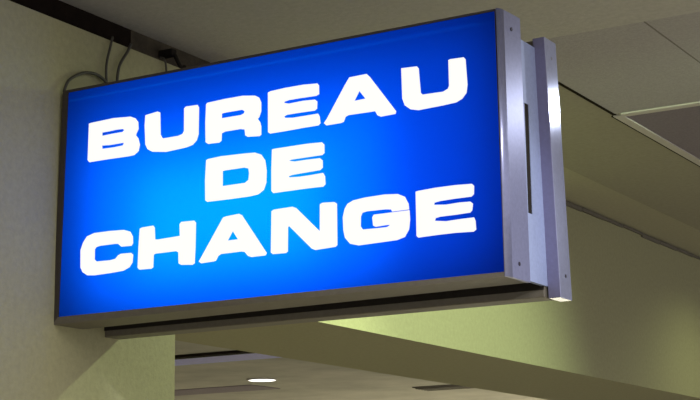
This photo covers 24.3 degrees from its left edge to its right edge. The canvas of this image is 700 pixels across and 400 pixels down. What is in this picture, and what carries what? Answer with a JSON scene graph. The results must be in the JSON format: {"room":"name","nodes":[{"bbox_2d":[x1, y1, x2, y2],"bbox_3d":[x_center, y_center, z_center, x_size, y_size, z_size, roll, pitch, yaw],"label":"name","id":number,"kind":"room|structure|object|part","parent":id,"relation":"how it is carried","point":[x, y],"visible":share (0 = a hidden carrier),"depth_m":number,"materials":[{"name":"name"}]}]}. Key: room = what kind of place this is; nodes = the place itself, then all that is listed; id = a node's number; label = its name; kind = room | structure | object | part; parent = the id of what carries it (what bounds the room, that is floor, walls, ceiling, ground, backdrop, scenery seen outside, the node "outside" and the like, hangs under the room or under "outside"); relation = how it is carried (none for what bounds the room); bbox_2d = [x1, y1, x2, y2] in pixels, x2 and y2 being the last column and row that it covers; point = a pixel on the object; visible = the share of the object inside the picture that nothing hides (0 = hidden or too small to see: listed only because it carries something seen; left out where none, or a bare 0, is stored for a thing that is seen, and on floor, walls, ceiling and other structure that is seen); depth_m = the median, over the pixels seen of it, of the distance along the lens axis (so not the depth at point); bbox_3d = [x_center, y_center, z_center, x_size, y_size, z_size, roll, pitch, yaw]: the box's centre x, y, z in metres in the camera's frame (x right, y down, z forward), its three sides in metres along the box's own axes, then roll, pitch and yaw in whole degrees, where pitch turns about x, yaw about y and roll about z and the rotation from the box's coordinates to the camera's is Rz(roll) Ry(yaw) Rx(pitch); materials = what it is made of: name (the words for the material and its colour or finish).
{"room":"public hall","nodes":[
{"label":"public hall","id":0,"kind":"room"},
{"bbox_2d":[0,0,699,399],"bbox_3d":[3.048,2.386,10.856,0.660,3.180,24.000,-8,-14,30],"label":"wall","id":1,"kind":"structure","parent":0,"point":[629,329],"depth_m":5.73,"materials":[{"name":"beige paint"}]},
{"bbox_2d":[9,0,130,46],"bbox_3d":[-1.990,-0.775,2.902,0.590,0.090,4.380,-8,-14,30],"label":"trim","id":2,"kind":"structure","parent":1,"relation":"attached to","point":[57,9],"depth_m":4.42,"materials":[{"name":"black metal"}]},
{"bbox_2d":[160,57,166,70],"bbox_3d":[-0.528,-0.318,4.588,0.023,0.183,0.011,-1,-12,-1],"label":"cable","id":3,"kind":"object","parent":1,"relation":"attached to","point":[163,58],"visible":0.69,"depth_m":4.60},
{"bbox_2d":[131,30,209,67],"bbox_3d":[-0.718,-0.354,5.013,0.590,0.090,0.620,-8,-14,30],"label":"trim","id":4,"kind":"structure","parent":1,"relation":"attached to","point":[141,43],"depth_m":4.71,"materials":[{"name":"grey metal"}]},
{"bbox_2d":[159,48,185,67],"bbox_3d":[-0.515,-0.404,4.715,0.068,0.063,0.051,-8,-14,30],"label":"ceiling hook","id":5,"kind":"object","parent":1,"relation":"attached to","point":[167,53],"visible":0.8,"depth_m":4.70,"materials":[{"name":"black metal"}]},
{"bbox_3d":[-0.530,-0.425,4.713,0.050,0.022,0.024,-8,-14,30],"label":"mounting plate","id":6,"kind":"part","parent":5,"relation":"part of","materials":[{"name":"black metal"}]},
{"bbox_3d":[-0.494,-0.398,4.705,0.023,0.048,0.044,-8,-14,30],"label":"hook arm","id":7,"kind":"part","parent":5,"relation":"part of","materials":[{"name":"black metal"}]},
{"bbox_2d":[175,350,251,359],"bbox_3d":[-3.379,1.512,14.017,13.340,0.020,0.110,-8,-14,30],"label":"trim","id":8,"kind":"structure","parent":1,"relation":"attached to","point":[234,352],"depth_m":12.67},
{"bbox_2d":[54,8,571,339],"bbox_3d":[-0.127,-0.028,3.941,1.290,0.626,0.279,-8,-14,30],"label":"sign","id":9,"kind":"object","parent":1,"relation":"attached to","point":[414,168],"visible":1,"depth_m":3.77,"materials":[{"name":"paint"}]},
{"bbox_2d":[62,71,106,91],"bbox_3d":[-0.685,-0.292,4.297,0.008,0.102,0.224,-8,-14,30],"label":"cable","id":10,"kind":"object","parent":9,"relation":"attached to","point":[102,78],"visible":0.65,"depth_m":4.27,"materials":[{"name":"black rubber"}]},
{"bbox_2d":[105,36,113,81],"bbox_3d":[-0.648,-0.338,4.376,0.011,0.224,0.036,-6,-13,22],"label":"cable","id":11,"kind":"object","parent":9,"relation":"attached to","point":[112,37],"visible":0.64,"depth_m":4.37,"materials":[{"name":"black rubber"}]},
{"bbox_2d":[116,43,131,80],"bbox_3d":[-0.616,-0.328,4.430,0.011,0.225,0.070,-7,-13,26],"label":"cable","id":12,"kind":"object","parent":9,"relation":"attached to","point":[130,44],"visible":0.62,"depth_m":4.43,"materials":[{"name":"black rubber"}]},
{"bbox_3d":[0.358,-0.123,3.570,0.010,0.603,0.114,-8,-14,30],"label":"plate","id":13,"kind":"part","parent":9,"relation":"part of","materials":[{"name":"metal"}]},
{"bbox_3d":[0.409,-0.084,3.653,0.010,0.551,0.104,-8,-14,30],"label":"panel","id":14,"kind":"part","parent":9,"relation":"part of","materials":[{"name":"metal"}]},
{"bbox_2d":[566,201,699,259],"bbox_3d":[2.681,0.590,9.954,0.013,0.019,7.500,-8,-14,30],"label":"trim","id":15,"kind":"structure","parent":1,"relation":"attached to","point":[569,204],"depth_m":7.67,"materials":[{"name":"paint"}]},
{"bbox_2d":[60,0,699,399],"bbox_3d":[-0.564,1.249,13.257,19.000,0.126,24.000,-8,-14,30],"label":"ceiling","id":16,"kind":"structure","parent":0,"point":[211,31],"depth_m":5.92,"materials":[{"name":"paint"}]},
{"bbox_2d":[247,378,277,381],"bbox_3d":[-0.801,1.640,14.813,0.284,0.014,0.284,-8,-14,30],"label":"recessed light","id":17,"kind":"object","parent":16,"relation":"in","point":[248,379],"visible":1,"depth_m":14.76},
{"bbox_2d":[412,384,471,390],"bbox_3d":[1.014,1.814,15.747,0.760,0.022,0.320,-8,-14,30],"label":"ceiling vent","id":18,"kind":"object","parent":16,"relation":"in","point":[451,386],"visible":0.64,"depth_m":15.75,"materials":[{"name":"metal"}]},
{"bbox_3d":[7.074,0.821,11.767,4.273,0.090,18.895,-8,-14,30],"label":"ceiling","id":19,"kind":"structure","parent":0,"visible":0},
{"bbox_2d":[558,81,616,115],"bbox_3d":[0.678,-0.388,5.231,0.013,0.031,0.945,-8,-14,30],"label":"trim","id":20,"kind":"structure","parent":19,"relation":"attached to","point":[559,83],"depth_m":5.40,"materials":[{"name":"black metal"}]},
{"bbox_2d":[548,22,699,113],"bbox_3d":[0.873,-0.416,5.110,0.449,0.030,0.930,-8,-14,30],"label":"tile","id":21,"kind":"structure","parent":19,"relation":"attached to","point":[629,67],"depth_m":5.07,"materials":[{"name":"beige tile"}]},
{"bbox_2d":[611,113,699,166],"bbox_3d":[2.439,0.193,8.137,0.033,0.035,5.950,-8,-14,30],"label":"trim","id":22,"kind":"structure","parent":19,"relation":"attached to","point":[626,120],"depth_m":5.95,"materials":[{"name":"beige metal"}]},
{"bbox_2d":[621,101,699,116],"bbox_3d":[2.768,-0.551,4.569,4.240,0.035,0.037,-8,-14,30],"label":"trim","id":23,"kind":"structure","parent":19,"relation":"attached to","point":[686,105],"depth_m":5.54,"materials":[{"name":"beige metal"}]},
{"bbox_2d":[627,106,699,158],"bbox_3d":[1.381,-0.256,5.916,0.450,0.030,0.928,-8,-14,30],"label":"tile","id":24,"kind":"structure","parent":19,"relation":"attached to","point":[680,127],"depth_m":5.78,"materials":[{"name":"grey tile"}]},
{"bbox_2d":[644,21,699,62],"bbox_3d":[1.069,-0.443,4.997,0.007,0.029,0.930,-8,-14,30],"label":"trim","id":25,"kind":"structure","parent":19,"relation":"attached to","point":[644,21],"depth_m":4.79,"materials":[{"name":"paint"}]},
{"bbox_2d":[645,12,699,60],"bbox_3d":[1.268,-0.468,4.883,0.454,0.030,0.930,-8,-14,30],"label":"tile","id":26,"kind":"structure","parent":19,"relation":"attached to","point":[683,30],"depth_m":4.68,"materials":[{"name":"beige tile"}]}
]}

